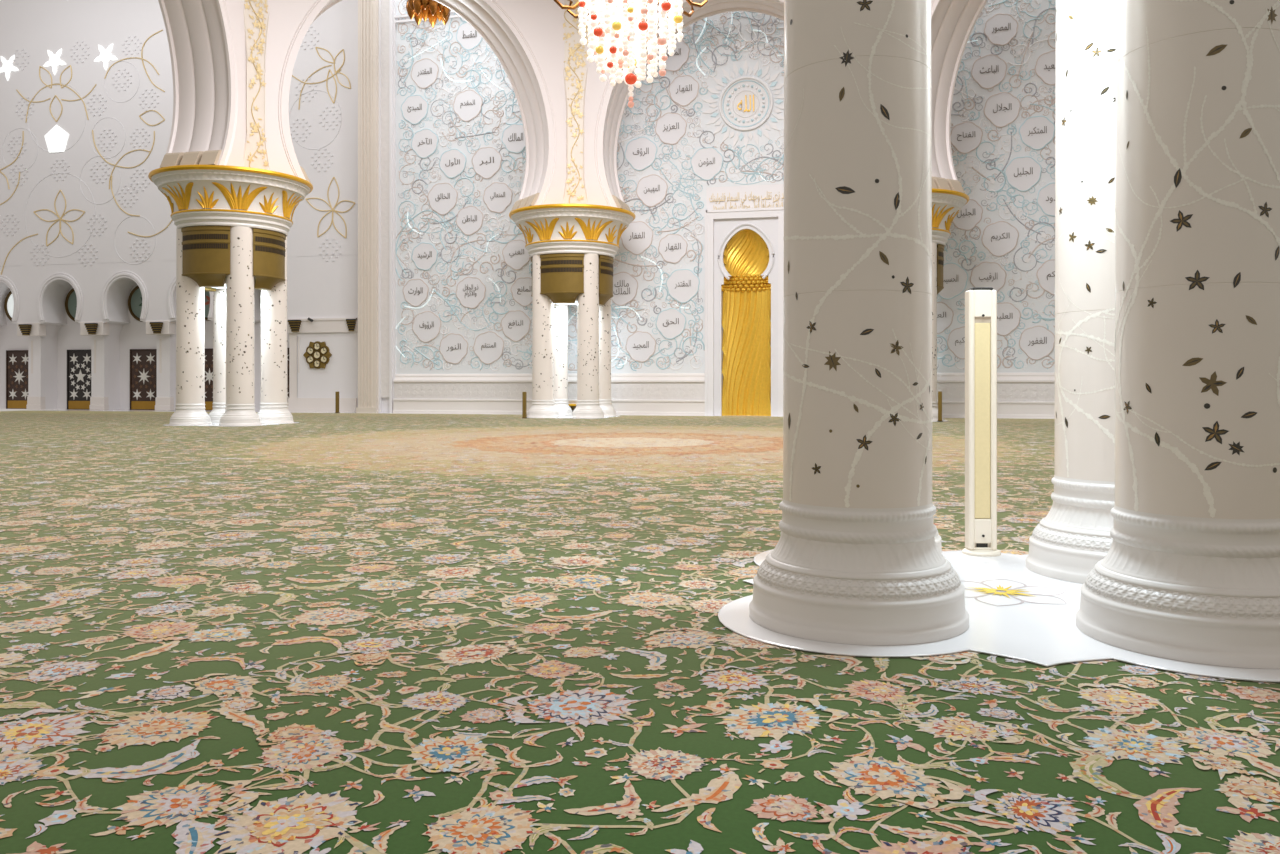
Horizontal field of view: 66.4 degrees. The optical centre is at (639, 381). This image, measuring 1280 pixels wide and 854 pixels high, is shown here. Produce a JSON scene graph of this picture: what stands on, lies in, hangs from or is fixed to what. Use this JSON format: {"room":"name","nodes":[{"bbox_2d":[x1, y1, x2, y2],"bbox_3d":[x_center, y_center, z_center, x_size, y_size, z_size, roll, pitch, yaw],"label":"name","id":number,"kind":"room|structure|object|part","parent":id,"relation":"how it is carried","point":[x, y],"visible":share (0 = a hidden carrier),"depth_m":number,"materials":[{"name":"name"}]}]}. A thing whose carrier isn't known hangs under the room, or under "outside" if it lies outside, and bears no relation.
{"room":"mosque","nodes":[
{"label":"mosque","id":0,"kind":"room"},
{"bbox_2d":[0,0,357,411],"bbox_3d":[-29.098,-10.400,55.696,32.657,24.000,2.040,0,0,13],"label":"wall","id":1,"kind":"structure","parent":0,"point":[86,86],"depth_m":54.94,"materials":[{"name":"paint"}]},
{"bbox_2d":[4,291,13,320],"bbox_3d":[-36.900,-4.564,58.204,2.220,2.187,0.156,0,0,13],"label":"window","id":2,"kind":"structure","parent":1,"relation":"in","point":[9,302],"depth_m":58.36,"materials":[{"name":"white glass"}]},
{"bbox_3d":[-36.892,-4.564,58.238,2.040,2.008,0.050,0,0,13],"label":"pane","id":3,"kind":"part","parent":2,"relation":"part of","materials":[{"name":"white glass"}]},
{"bbox_2d":[0,55,18,80],"bbox_3d":[-36.539,-18.131,56.517,1.560,1.483,0.060,0,0,13],"label":"light","id":4,"kind":"object","parent":1,"relation":"attached to","point":[9,64],"depth_m":56.48,"materials":[{"name":"white"}]},
{"bbox_2d":[6,350,27,408],"bbox_3d":[-36.902,-0.145,58.194,1.860,3.490,0.140,0,0,13],"label":"door","id":5,"kind":"structure","parent":1,"relation":"in","point":[16,360],"depth_m":58.20,"materials":[{"name":"brown wood"}]},
{"bbox_3d":[-36.911,1.335,58.155,1.680,0.470,0.020,0,0,13],"label":"kick plate","id":6,"kind":"part","parent":5,"relation":"part of","materials":[{"name":"gold metal"}]},
{"bbox_2d":[18,324,31,334],"bbox_3d":[-35.203,-2.990,55.983,0.675,0.620,0.270,0,0,13],"label":"wall sconce","id":7,"kind":"object","parent":1,"relation":"attached to","point":[25,329],"visible":1,"depth_m":55.92,"materials":[{"name":"brown metal"}]},
{"bbox_2d":[43,48,65,74],"bbox_3d":[-33.379,-18.235,55.776,1.560,1.483,0.060,0,0,13],"label":"light","id":8,"kind":"object","parent":1,"relation":"attached to","point":[54,59],"depth_m":55.75,"materials":[{"name":"white"}]},
{"bbox_2d":[44,125,68,152],"bbox_3d":[-33.246,-13.881,55.745,1.636,1.556,0.060,0,0,13],"label":"light","id":9,"kind":"object","parent":1,"relation":"attached to","point":[56,137],"depth_m":55.71,"materials":[{"name":"white"}]},
{"bbox_2d":[65,288,76,321],"bbox_3d":[-32.694,-4.564,57.218,2.220,2.187,0.156,0,0,13],"label":"window","id":10,"kind":"structure","parent":1,"relation":"in","point":[71,299],"depth_m":57.36,"materials":[{"name":"teal glass"}]},
{"bbox_3d":[-32.687,-4.564,57.252,2.040,2.008,0.050,0,0,13],"label":"pane","id":11,"kind":"part","parent":10,"relation":"part of","materials":[{"name":"green glass"}]},
{"bbox_2d":[67,350,90,408],"bbox_3d":[-32.697,-0.145,57.208,1.860,3.490,0.140,0,0,13],"label":"door","id":12,"kind":"structure","parent":1,"relation":"in","point":[78,361],"depth_m":57.20,"materials":[{"name":"brown wood"}]},
{"bbox_3d":[-32.706,1.335,57.169,1.680,0.470,0.020,0,0,13],"label":"kick plate","id":13,"kind":"part","parent":12,"relation":"part of","materials":[{"name":"gold metal"}]},
{"bbox_2d":[85,323,97,333],"bbox_3d":[-30.844,-2.990,54.960,0.675,0.620,0.270,0,0,13],"label":"wall sconce","id":14,"kind":"object","parent":1,"relation":"attached to","point":[91,328],"visible":1,"depth_m":54.90,"materials":[{"name":"brown metal"}]},
{"bbox_2d":[94,43,117,69],"bbox_3d":[-30.042,-18.259,54.993,1.560,1.483,0.060,0,0,13],"label":"light","id":15,"kind":"object","parent":1,"relation":"attached to","point":[105,54],"depth_m":54.97,"materials":[{"name":"white"}]},
{"bbox_2d":[128,286,142,321],"bbox_3d":[-28.489,-4.564,56.231,2.220,2.187,0.156,0,0,13],"label":"window","id":16,"kind":"structure","parent":1,"relation":"in","point":[135,297],"depth_m":56.36,"materials":[{"name":"teal glass"}]},
{"bbox_3d":[-28.481,-4.564,56.265,2.040,2.008,0.050,0,0,13],"label":"pane","id":17,"kind":"part","parent":16,"relation":"part of","materials":[{"name":"green glass"}]},
{"bbox_2d":[130,349,156,409],"bbox_3d":[-28.491,-0.145,56.221,1.860,3.490,0.140,0,0,13],"label":"door","id":18,"kind":"structure","parent":1,"relation":"in","point":[143,362],"depth_m":56.20,"materials":[{"name":"brown wood"}]},
{"bbox_3d":[-28.500,1.335,56.182,1.680,0.470,0.020,0,0,13],"label":"kick plate","id":19,"kind":"part","parent":18,"relation":"part of","materials":[{"name":"gold metal"}]},
{"bbox_2d":[150,322,162,333],"bbox_3d":[-26.704,-2.990,53.989,0.675,0.620,0.270,0,0,13],"label":"wall sconce","id":20,"kind":"object","parent":1,"relation":"attached to","point":[156,327],"visible":1,"depth_m":53.93,"materials":[{"name":"brown metal"}]},
{"bbox_2d":[205,291,210,320],"bbox_3d":[-24.283,-4.564,55.245,2.220,2.187,0.156,0,0,13],"label":"window","id":21,"kind":"structure","parent":1,"relation":"in","point":[207,294],"depth_m":55.29,"materials":[{"name":"glass"}]},
{"bbox_2d":[205,348,212,409],"bbox_3d":[-24.286,-0.145,55.235,1.860,3.490,0.140,0,0,13],"label":"door","id":22,"kind":"structure","parent":1,"relation":"in","point":[208,352],"depth_m":55.21,"materials":[{"name":"brown wood"}]},
{"bbox_3d":[-24.295,1.335,55.196,1.680,0.470,0.020,0,0,13],"label":"kick plate","id":23,"kind":"part","parent":22,"relation":"part of","materials":[{"name":"gold metal"}]},
{"bbox_2d":[287,348,288,397],"bbox_3d":[-20.080,-0.145,54.249,1.860,3.490,0.140,0,0,13],"label":"door","id":24,"kind":"structure","parent":1,"relation":"in","point":[287,348],"depth_m":54.06,"materials":[{"name":"brown wood"}]},
{"bbox_2d":[287,320,301,331],"bbox_3d":[-18.381,-2.990,52.037,0.675,0.620,0.270,0,0,13],"label":"wall sconce","id":25,"kind":"object","parent":1,"relation":"attached to","point":[294,326],"visible":1,"depth_m":51.98,"materials":[{"name":"brown metal"}]},
{"bbox_2d":[303,341,331,368],"bbox_3d":[-17.119,-1.432,51.902,1.640,1.460,0.157,0,0,13],"label":"wall clock","id":26,"kind":"object","parent":1,"relation":"attached to","point":[317,354],"visible":1,"depth_m":51.84,"materials":[{"name":"brown metal"}]},
{"bbox_2d":[346,319,355,330],"bbox_3d":[-15.164,-2.990,51.317,0.506,0.620,0.203,0,0,13],"label":"wall sconce","id":27,"kind":"object","parent":1,"relation":"attached to","point":[350,323],"visible":1,"depth_m":51.27,"materials":[{"name":"brown metal"}]},
{"bbox_2d":[158,0,245,167],"bbox_3d":[-17.067,-13.017,30.092,2.425,10.767,14.400,0,0,13],"label":"arch","id":28,"kind":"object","parent":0,"point":[207,43],"depth_m":35.28,"materials":[{"name":"paint"}]},
{"bbox_2d":[356,0,377,412],"bbox_3d":[-13.810,-10.400,50.652,1.132,24.000,1.480,0,0,13],"label":"pilaster","id":29,"kind":"structure","parent":0,"point":[367,9],"depth_m":49.97,"materials":[{"name":"beige stone"}]},
{"bbox_2d":[265,0,566,211],"bbox_3d":[-9.252,-13.016,40.853,14.461,10.767,2.425,0,0,-31],"label":"arch","id":30,"kind":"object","parent":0,"point":[526,36],"depth_m":42.49,"materials":[{"name":"paint"}]},
{"bbox_2d":[406,0,450,26],"bbox_3d":[-9.496,-18.325,44.032,2.040,4.150,2.001,0,0,13],"label":"chandelier","id":31,"kind":"object","parent":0,"point":[432,10],"visible":0.84,"depth_m":43.74,"materials":[{"name":"gold metal"}]},
{"bbox_2d":[28,409,1029,418],"bbox_3d":[-5.629,1.750,24.174,70.000,0.300,54.500,0,0,13],"label":"floor","id":32,"kind":"structure","parent":0,"point":[57,409],"depth_m":53.05,"materials":[{"name":"stone"}]},
{"bbox_2d":[0,411,1279,853],"bbox_3d":[-6.275,1.593,22.194,70.354,0.007,50.350,0,0,13],"label":"carpet","id":33,"kind":"object","parent":32,"relation":"on","point":[323,633],"visible":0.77,"depth_m":5.13,"materials":[{"name":"carpet"}]},
{"bbox_2d":[164,423,218,425],"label":"floor plate","id":34,"kind":"object","parent":33,"relation":"on","point":[217,424],"depth_m":35.47,"materials":[{"name":"white stone"}]},
{"bbox_2d":[169,228,210,424],"bbox_3d":[-16.697,-2.031,36.322,1.434,7.217,1.434,0,0,13],"label":"marble column","id":35,"kind":"structure","parent":34,"relation":"on","point":[190,298],"depth_m":35.90,"materials":[{"name":"white stone"}]},
{"bbox_2d":[181,226,229,286],"bbox_3d":[-15.762,-4.565,35.710,2.048,2.130,0.895,0,0,13],"label":"housing","id":36,"kind":"object","parent":35,"relation":"attached to","point":[205,249],"visible":1,"depth_m":35.32,"materials":[{"name":"brown metal"}]},
{"bbox_2d":[148,164,312,288],"bbox_3d":[-15.435,-5.612,37.105,5.760,4.045,5.760,0,0,13],"label":"column capital","id":37,"kind":"object","parent":35,"relation":"on","point":[198,194],"visible":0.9,"depth_m":35.21,"materials":[{"name":"white stone"}]},
{"bbox_3d":[-15.435,-7.315,37.105,5.640,0.410,5.640,0,0,13],"label":"cornice","id":38,"kind":"part","parent":37,"relation":"part of","materials":[{"name":"stone"}]},
{"bbox_3d":[-15.435,-5.883,37.105,4.240,0.475,4.240,0,0,13],"label":"moulding","id":39,"kind":"part","parent":37,"relation":"part of","materials":[{"name":"stone"}]},
{"bbox_2d":[160,181,302,218],"bbox_3d":[-15.435,-6.655,37.105,5.000,0.930,5.000,0,0,13],"label":"decorative band","id":40,"kind":"object","parent":37,"relation":"on","point":[260,198],"depth_m":35.24,"materials":[{"name":"stone"}]},
{"bbox_2d":[243,0,269,169],"bbox_3d":[-15.243,-13.023,36.965,2.600,10.755,2.614,0,0,36],"label":"wall pier","id":41,"kind":"object","parent":37,"relation":"on","point":[256,17],"visible":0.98,"depth_m":36.21,"materials":[{"name":"paint"}]},
{"bbox_2d":[209,288,225,422],"bbox_3d":[-16.217,-2.031,38.367,1.434,7.217,1.434,0,0,13],"label":"marble column","id":42,"kind":"structure","parent":34,"relation":"on","point":[219,296],"depth_m":37.90,"materials":[{"name":"white stone"}]},
{"bbox_2d":[204,287,215,291],"bbox_3d":[-16.829,-4.565,37.432,0.895,2.130,2.048,0,0,13],"label":"housing","id":43,"kind":"object","parent":42,"relation":"attached to","point":[210,289],"visible":0.02,"depth_m":37.41,"materials":[{"name":"brown metal"}]},
{"bbox_2d":[252,423,289,425],"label":"floor plate","id":44,"kind":"object","parent":33,"relation":"on","point":[262,424],"depth_m":37.19,"materials":[{"name":"white stone"}]},
{"bbox_2d":[219,226,260,425],"bbox_3d":[-14.652,-2.031,35.843,1.434,7.217,1.434,0,0,13],"label":"marble column","id":45,"kind":"structure","parent":44,"relation":"on","point":[240,392],"depth_m":35.41,"materials":[{"name":"white stone"}]},
{"bbox_2d":[257,236,293,422],"bbox_3d":[-14.173,-2.031,37.887,1.434,7.217,1.434,0,0,13],"label":"marble column","id":46,"kind":"structure","parent":44,"relation":"on","point":[274,379],"depth_m":37.48,"materials":[{"name":"white stone"}]},
{"bbox_2d":[253,228,285,289],"bbox_3d":[-14.040,-4.565,36.778,0.895,2.130,2.048,0,0,13],"label":"housing","id":47,"kind":"object","parent":46,"relation":"attached to","point":[269,250],"visible":0.98,"depth_m":36.34,"materials":[{"name":"brown metal"}]},
{"bbox_2d":[335,392,339,412],"bbox_3d":[-15.485,1.036,50.038,0.200,1.096,0.200,0,0,13],"label":"post","id":48,"kind":"object","parent":33,"relation":"on","point":[336,393],"visible":1,"depth_m":49.97,"materials":[{"name":"gold metal"}]},
{"bbox_2d":[522,392,526,417],"bbox_3d":[-5.049,1.006,42.754,0.200,1.156,0.200,0,0,13],"label":"post","id":49,"kind":"object","parent":33,"relation":"on","point":[524,394],"visible":1,"depth_m":42.69,"materials":[{"name":"gold metal"}]},
{"bbox_2d":[522,416,618,418],"bbox_3d":[-3.082,1.583,44.623,3.960,0.010,3.960,0,0,13],"label":"floor plate","id":50,"kind":"object","parent":33,"relation":"on","point":[559,416],"visible":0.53,"depth_m":43.48,"materials":[{"name":"white stone"}]},
{"bbox_2d":[527,255,558,417],"bbox_3d":[-4.344,-2.031,43.840,1.434,7.217,1.434,0,0,13],"label":"marble column","id":51,"kind":"structure","parent":50,"relation":"on","point":[543,403],"depth_m":43.41,"materials":[{"name":"white stone"}]},
{"bbox_2d":[540,253,583,303],"bbox_3d":[-3.409,-4.565,43.228,2.048,2.130,0.895,0,0,13],"label":"housing","id":52,"kind":"object","parent":51,"relation":"attached to","point":[562,274],"visible":1,"depth_m":42.85,"materials":[{"name":"brown metal"}]},
{"bbox_2d":[509,204,635,304],"bbox_3d":[-3.082,-5.612,44.623,5.760,4.045,5.760,0,0,13],"label":"column capital","id":53,"kind":"object","parent":51,"relation":"on","point":[546,228],"visible":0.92,"depth_m":42.70,"materials":[{"name":"white stone"}]},
{"bbox_3d":[-3.082,-7.315,44.623,5.640,0.410,5.640,0,0,13],"label":"cornice","id":54,"kind":"part","parent":53,"relation":"part of","materials":[{"name":"stone"}]},
{"bbox_3d":[-3.082,-5.883,44.623,4.240,0.475,4.240,0,0,13],"label":"moulding","id":55,"kind":"part","parent":53,"relation":"part of","materials":[{"name":"stone"}]},
{"bbox_2d":[518,217,626,243],"bbox_3d":[-3.082,-6.655,44.623,5.000,0.930,5.000,0,0,13],"label":"decorative band","id":56,"kind":"object","parent":53,"relation":"on","point":[535,230],"depth_m":42.72,"materials":[{"name":"stone"}]},
{"bbox_2d":[563,0,587,203],"bbox_3d":[-3.046,-13.023,44.388,2.614,10.755,2.600,0,0,-9],"label":"wall pier","id":57,"kind":"object","parent":53,"relation":"on","point":[575,54],"visible":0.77,"depth_m":43.13,"materials":[{"name":"paint"}]},
{"bbox_2d":[554,304,572,415],"bbox_3d":[-3.864,-2.031,45.885,1.434,7.217,1.434,0,0,13],"label":"marble column","id":58,"kind":"structure","parent":50,"relation":"on","point":[561,402],"depth_m":45.44,"materials":[{"name":"white stone"}]},
{"bbox_2d":[568,404,575,411],"bbox_3d":[-3.296,1.260,47.590,0.400,0.420,0.400,0,0,13],"label":"lamp","id":59,"kind":"object","parent":50,"relation":"on","point":[573,406],"visible":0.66,"depth_m":47.45,"materials":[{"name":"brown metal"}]},
{"bbox_2d":[572,253,603,417],"bbox_3d":[-2.299,-2.031,43.361,1.434,7.217,1.434,0,0,13],"label":"marble column","id":60,"kind":"structure","parent":50,"relation":"on","point":[588,403],"depth_m":42.93,"materials":[{"name":"white stone"}]},
{"bbox_2d":[599,298,615,415],"bbox_3d":[-1.820,-2.031,45.405,1.434,7.217,1.434,0,0,13],"label":"marble column","id":61,"kind":"structure","parent":50,"relation":"on","point":[605,400],"depth_m":44.96,"materials":[{"name":"white stone"}]},
{"bbox_2d":[599,255,613,305],"bbox_3d":[-1.687,-4.565,44.296,0.895,2.130,2.048,0,0,13],"label":"housing","id":62,"kind":"object","parent":61,"relation":"attached to","point":[605,262],"visible":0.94,"depth_m":43.68,"materials":[{"name":"brown metal"}]},
{"bbox_2d":[718,549,1279,681],"bbox_3d":[2.717,1.579,7.354,3.960,0.016,3.960,0,0,13],"label":"floor plate","id":63,"kind":"object","parent":33,"relation":"on","point":[1014,611],"visible":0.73,"depth_m":6.21,"materials":[{"name":"white stone"}]},
{"bbox_2d":[749,0,968,644],"bbox_3d":[1.455,-2.031,6.571,1.434,7.217,1.434,0,0,-43],"label":"marble column","id":64,"kind":"structure","parent":63,"relation":"on","point":[856,559],"depth_m":6.13,"materials":[{"name":"white stone"}]},
{"bbox_2d":[780,530,943,556],"bbox_3d":[1.935,-2.031,8.616,1.434,7.217,1.434,0,0,27],"label":"marble column","id":65,"kind":"structure","parent":63,"relation":"on","point":[937,537],"depth_m":8.30,"materials":[{"name":"white stone"}]},
{"bbox_2d":[962,287,1000,556],"bbox_3d":[3.140,0.354,8.993,0.340,2.445,0.340,0,0,1],"label":"loudspeaker","id":66,"kind":"object","parent":63,"relation":"on","point":[980,302],"visible":1,"depth_m":8.96,"materials":[{"name":"plastic"}]},
{"bbox_3d":[3.140,-0.568,8.978,0.150,0.050,0.030,0,0,1],"label":"cloth rail","id":67,"kind":"part","parent":66,"relation":"part of","materials":[{"name":"beige fabric"}]},
{"bbox_2d":[1026,0,1115,583],"bbox_3d":[3.979,-2.031,8.136,1.434,7.217,1.434,0,0,-1],"label":"marble column","id":68,"kind":"structure","parent":63,"relation":"on","point":[1074,536],"depth_m":7.86,"materials":[{"name":"white stone"}]},
{"bbox_2d":[1076,0,1279,668],"bbox_3d":[3.499,-2.031,6.092,1.434,7.217,1.434,0,0,-1],"label":"marble column","id":69,"kind":"structure","parent":63,"relation":"on","point":[1190,571],"depth_m":5.67,"materials":[{"name":"white stone"}]},
{"bbox_3d":[10.852,1.583,41.231,3.960,0.009,3.960,0,0,13],"label":"floor plate","id":70,"kind":"object","parent":33,"relation":"on","visible":0},
{"bbox_2d":[932,242,942,420],"bbox_3d":[11.634,-2.031,39.969,1.434,7.217,1.434,0,0,13],"label":"marble column","id":71,"kind":"structure","parent":70,"relation":"on","point":[934,245],"depth_m":39.57,"materials":[{"name":"white stone"}]},
{"bbox_2d":[937,391,941,420],"bbox_3d":[12.000,0.975,39.120,0.200,1.196,0.200,0,0,13],"label":"post","id":72,"kind":"object","parent":70,"relation":"on","point":[939,392],"visible":1,"depth_m":39.06,"materials":[{"name":"gold metal"}]},
{"bbox_3d":[12.114,-2.032,42.014,1.434,7.217,1.434,0,0,13],"label":"marble column","id":73,"kind":"structure","parent":70,"relation":"on","visible":0},
{"bbox_2d":[937,244,943,293],"bbox_3d":[12.247,-4.565,40.904,0.895,2.130,2.048,0,0,13],"label":"housing","id":74,"kind":"object","parent":73,"relation":"attached to","point":[940,248],"visible":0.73,"depth_m":40.10,"materials":[{"name":"brown metal"}]},
{"bbox_2d":[932,188,968,246],"bbox_3d":[10.852,-5.612,41.231,5.760,4.045,5.760,0,0,13],"label":"column capital","id":75,"kind":"object","parent":73,"relation":"on","point":[946,204],"visible":0.27,"depth_m":39.44,"materials":[{"name":"white stone"}]},
{"bbox_3d":[10.852,-5.883,41.231,4.240,0.475,4.240,0,0,13],"label":"moulding","id":76,"kind":"part","parent":75,"relation":"part of","materials":[{"name":"stone"}]},
{"bbox_3d":[10.852,-7.315,41.231,5.640,0.410,5.640,0,0,13],"label":"cornice","id":77,"kind":"part","parent":75,"relation":"part of","materials":[{"name":"stone"}]},
{"bbox_2d":[553,0,707,107],"bbox_3d":[-0.241,-13.345,25.992,4.515,12.110,4.515,0,0,16],"label":"crystal chandelier","id":78,"kind":"object","parent":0,"point":[631,22],"visible":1,"depth_m":25.61,"materials":[{"name":"multicoloured glass"}]},
{"bbox_3d":[-0.241,-14.740,25.992,4.520,9.321,4.520,0,0,13],"label":"gold frame","id":79,"kind":"part","parent":78,"relation":"part of","materials":[{"name":"gold metal"}]},
{"bbox_2d":[584,0,783,210],"bbox_3d":[3.882,-13.017,42.915,14.360,10.767,2.545,0,0,13],"label":"wall","id":80,"kind":"structure","parent":0,"point":[604,106],"depth_m":43.19,"materials":[{"name":"paint"}]},
{"bbox_2d":[378,0,1055,412],"bbox_3d":[11.228,-10.400,45.190,50.775,24.000,1.680,0,0,13],"label":"wall","id":81,"kind":"structure","parent":0,"point":[455,278],"depth_m":47.02,"materials":[{"name":"paint"}]},
{"bbox_3d":[2.486,-9.400,46.547,33.132,22.000,0.330,0,0,13],"label":"border moulding","id":82,"kind":"part","parent":81,"relation":"part of","materials":[{"name":"paint"}]},
{"bbox_2d":[393,373,704,415],"bbox_3d":[-4.721,0.590,48.171,16.107,2.020,0.360,0,0,13],"label":"baseboard","id":83,"kind":"structure","parent":81,"relation":"attached to","point":[669,394],"depth_m":48.46,"materials":[{"name":"stone"}]},
{"bbox_2d":[705,207,783,416],"bbox_3d":[5.103,-3.255,46.467,3.840,9.710,1.570,0,0,13],"label":"niche","id":84,"kind":"object","parent":81,"relation":"attached to","point":[744,248],"visible":1,"depth_m":46.22,"materials":[{"name":"metal"}]},
{"bbox_2d":[937,372,1054,418],"bbox_3d":[21.298,0.590,42.068,29.743,2.020,0.360,0,0,13],"label":"baseboard","id":85,"kind":"structure","parent":81,"relation":"attached to","point":[1031,395],"depth_m":43.15,"materials":[{"name":"stone"}]},
{"bbox_2d":[931,0,987,192],"bbox_3d":[14.627,-13.017,35.139,2.425,10.767,14.333,0,0,-32],"label":"wall","id":86,"kind":"structure","parent":0,"point":[953,22],"depth_m":39.55,"materials":[{"name":"paint"}]}
]}

